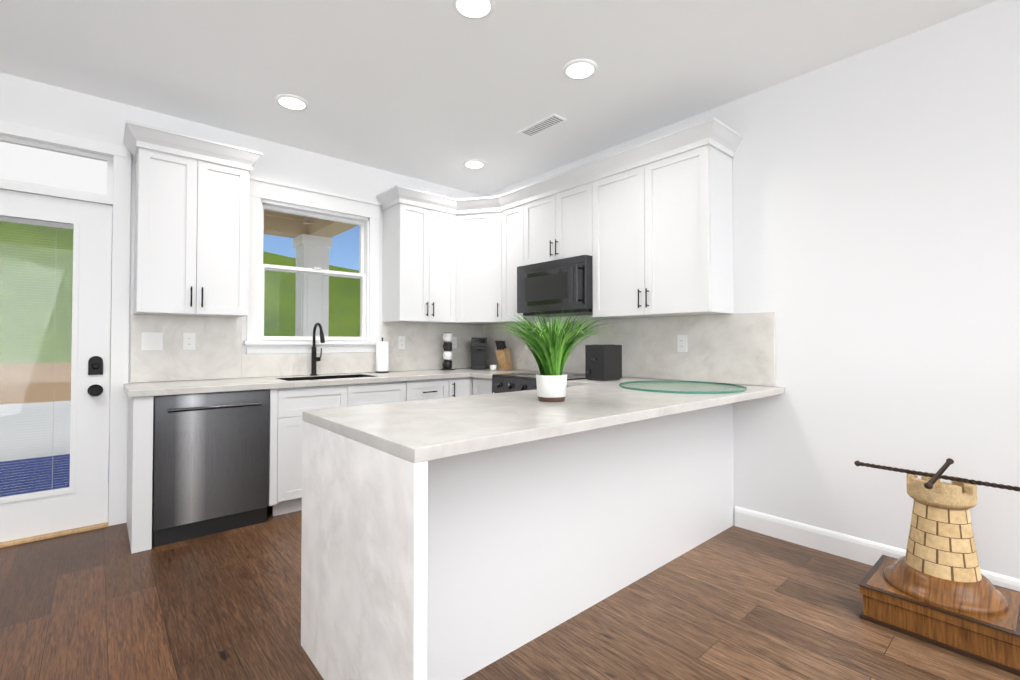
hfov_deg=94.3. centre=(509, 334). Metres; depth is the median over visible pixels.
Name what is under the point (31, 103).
wall
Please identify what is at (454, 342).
electrical outlet
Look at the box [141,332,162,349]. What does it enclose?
outlet
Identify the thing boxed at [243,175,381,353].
double-hung window
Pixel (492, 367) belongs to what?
cup
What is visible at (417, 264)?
upper cabinet
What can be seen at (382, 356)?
paper towel roll
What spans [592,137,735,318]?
upper cabinet
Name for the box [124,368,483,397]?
countertop
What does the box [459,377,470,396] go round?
base cabinet
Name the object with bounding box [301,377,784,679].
countertop
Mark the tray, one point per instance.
(692, 392)
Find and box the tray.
[619,380,746,393]
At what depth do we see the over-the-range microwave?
3.73 m
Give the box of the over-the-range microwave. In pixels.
[517,255,592,316]
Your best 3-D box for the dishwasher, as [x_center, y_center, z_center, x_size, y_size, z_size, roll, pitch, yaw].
[-2.002,0.802,3.132,0.612,0.872,0.666,1,-1,-41]
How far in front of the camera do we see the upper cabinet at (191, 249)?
3.09 m
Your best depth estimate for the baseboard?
2.67 m
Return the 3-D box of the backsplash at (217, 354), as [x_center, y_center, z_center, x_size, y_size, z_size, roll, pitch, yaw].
[-1.397,0.112,4.110,2.960,0.453,0.018,1,-1,-41]
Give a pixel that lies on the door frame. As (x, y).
(117, 159)
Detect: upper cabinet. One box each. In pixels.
[123,120,262,316]
[381,197,451,323]
[452,197,503,324]
[504,197,549,323]
[528,177,591,264]
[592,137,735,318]
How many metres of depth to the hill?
12.04 m
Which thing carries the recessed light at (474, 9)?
in the ceiling
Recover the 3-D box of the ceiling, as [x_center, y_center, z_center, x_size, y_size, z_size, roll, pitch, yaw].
[-0.296,-1.632,-0.090,7.150,0.100,8.150,1,-1,-41]
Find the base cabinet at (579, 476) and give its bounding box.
[535,424,622,636]
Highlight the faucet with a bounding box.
[310,323,324,375]
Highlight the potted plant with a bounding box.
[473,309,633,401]
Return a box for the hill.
[0,221,359,404]
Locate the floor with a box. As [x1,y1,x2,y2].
[0,505,1019,679]
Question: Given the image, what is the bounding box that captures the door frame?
[0,120,130,547]
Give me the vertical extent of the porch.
2.650 m
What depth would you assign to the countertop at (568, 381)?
3.33 m
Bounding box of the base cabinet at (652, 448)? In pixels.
[623,413,682,587]
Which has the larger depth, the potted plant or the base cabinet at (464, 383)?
the base cabinet at (464, 383)
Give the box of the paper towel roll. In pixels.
[375,338,388,372]
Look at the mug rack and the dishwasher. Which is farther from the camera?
the mug rack
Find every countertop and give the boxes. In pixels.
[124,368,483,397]
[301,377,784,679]
[468,368,539,378]
[567,376,623,383]
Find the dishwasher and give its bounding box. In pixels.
[152,389,268,546]
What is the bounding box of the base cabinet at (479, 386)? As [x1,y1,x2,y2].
[471,377,493,394]
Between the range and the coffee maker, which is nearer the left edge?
the coffee maker
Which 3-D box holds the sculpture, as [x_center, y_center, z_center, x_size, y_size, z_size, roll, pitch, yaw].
[1.819,0.895,2.000,0.598,0.648,0.603,1,-1,-41]
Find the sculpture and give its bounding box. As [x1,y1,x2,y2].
[854,458,1019,675]
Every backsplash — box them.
[130,314,481,382]
[482,312,775,385]
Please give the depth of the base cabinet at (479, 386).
4.11 m
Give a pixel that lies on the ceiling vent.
(544, 124)
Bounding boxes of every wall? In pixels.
[0,72,483,521]
[484,0,1019,578]
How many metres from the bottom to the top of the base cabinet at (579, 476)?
0.874 m
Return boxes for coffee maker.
[471,338,486,369]
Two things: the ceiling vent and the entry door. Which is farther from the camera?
the ceiling vent
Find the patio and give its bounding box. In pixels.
[0,398,109,496]
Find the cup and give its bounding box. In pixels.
[490,365,496,369]
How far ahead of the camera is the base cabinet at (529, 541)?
1.72 m
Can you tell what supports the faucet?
on the countertop at (143, 389)
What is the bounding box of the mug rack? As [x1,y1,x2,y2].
[441,332,454,369]
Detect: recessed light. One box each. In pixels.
[276,94,307,110]
[452,0,493,19]
[463,159,484,168]
[563,59,596,79]
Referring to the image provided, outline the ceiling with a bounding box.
[0,0,997,195]
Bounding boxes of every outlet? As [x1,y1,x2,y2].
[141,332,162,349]
[183,333,195,349]
[398,336,404,348]
[451,337,456,348]
[677,335,686,351]
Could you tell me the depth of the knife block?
4.58 m
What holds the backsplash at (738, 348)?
attached to the wall at (876, 230)
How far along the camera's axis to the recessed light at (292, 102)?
3.10 m
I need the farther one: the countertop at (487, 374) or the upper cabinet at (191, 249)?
the countertop at (487, 374)
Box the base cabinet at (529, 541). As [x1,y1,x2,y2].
[427,441,534,679]
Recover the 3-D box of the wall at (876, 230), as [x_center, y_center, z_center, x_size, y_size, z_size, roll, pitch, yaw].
[2.395,-0.162,2.124,0.150,2.765,8.000,1,-1,-41]
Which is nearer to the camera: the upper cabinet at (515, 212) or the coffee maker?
the upper cabinet at (515, 212)
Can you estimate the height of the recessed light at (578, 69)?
0.012 m
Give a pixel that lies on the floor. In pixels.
(733, 602)
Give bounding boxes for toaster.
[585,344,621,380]
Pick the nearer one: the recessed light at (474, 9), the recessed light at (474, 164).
the recessed light at (474, 9)
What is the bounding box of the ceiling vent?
[517,114,566,137]
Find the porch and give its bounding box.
[0,142,357,336]
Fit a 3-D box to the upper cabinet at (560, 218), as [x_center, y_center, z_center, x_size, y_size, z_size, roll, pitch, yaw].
[0.494,-0.875,3.956,0.330,0.585,0.760,1,-1,-41]
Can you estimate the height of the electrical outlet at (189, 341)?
0.120 m
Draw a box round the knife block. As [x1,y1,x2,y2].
[495,340,512,369]
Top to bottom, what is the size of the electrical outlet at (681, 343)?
0.120 m
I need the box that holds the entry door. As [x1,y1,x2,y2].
[0,189,111,541]
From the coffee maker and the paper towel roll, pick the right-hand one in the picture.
the coffee maker
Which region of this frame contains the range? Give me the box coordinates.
[492,372,586,392]
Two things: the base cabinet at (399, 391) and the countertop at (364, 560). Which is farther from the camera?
the base cabinet at (399, 391)
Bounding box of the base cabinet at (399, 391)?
[363,378,458,404]
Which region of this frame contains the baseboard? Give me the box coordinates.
[734,506,1019,591]
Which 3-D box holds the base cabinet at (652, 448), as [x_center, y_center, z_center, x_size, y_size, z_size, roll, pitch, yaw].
[0.527,0.793,2.651,0.668,0.874,0.520,1,-1,-41]
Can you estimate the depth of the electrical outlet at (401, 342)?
4.42 m
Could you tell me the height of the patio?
0.062 m
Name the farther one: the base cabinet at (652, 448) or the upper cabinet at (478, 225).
the upper cabinet at (478, 225)

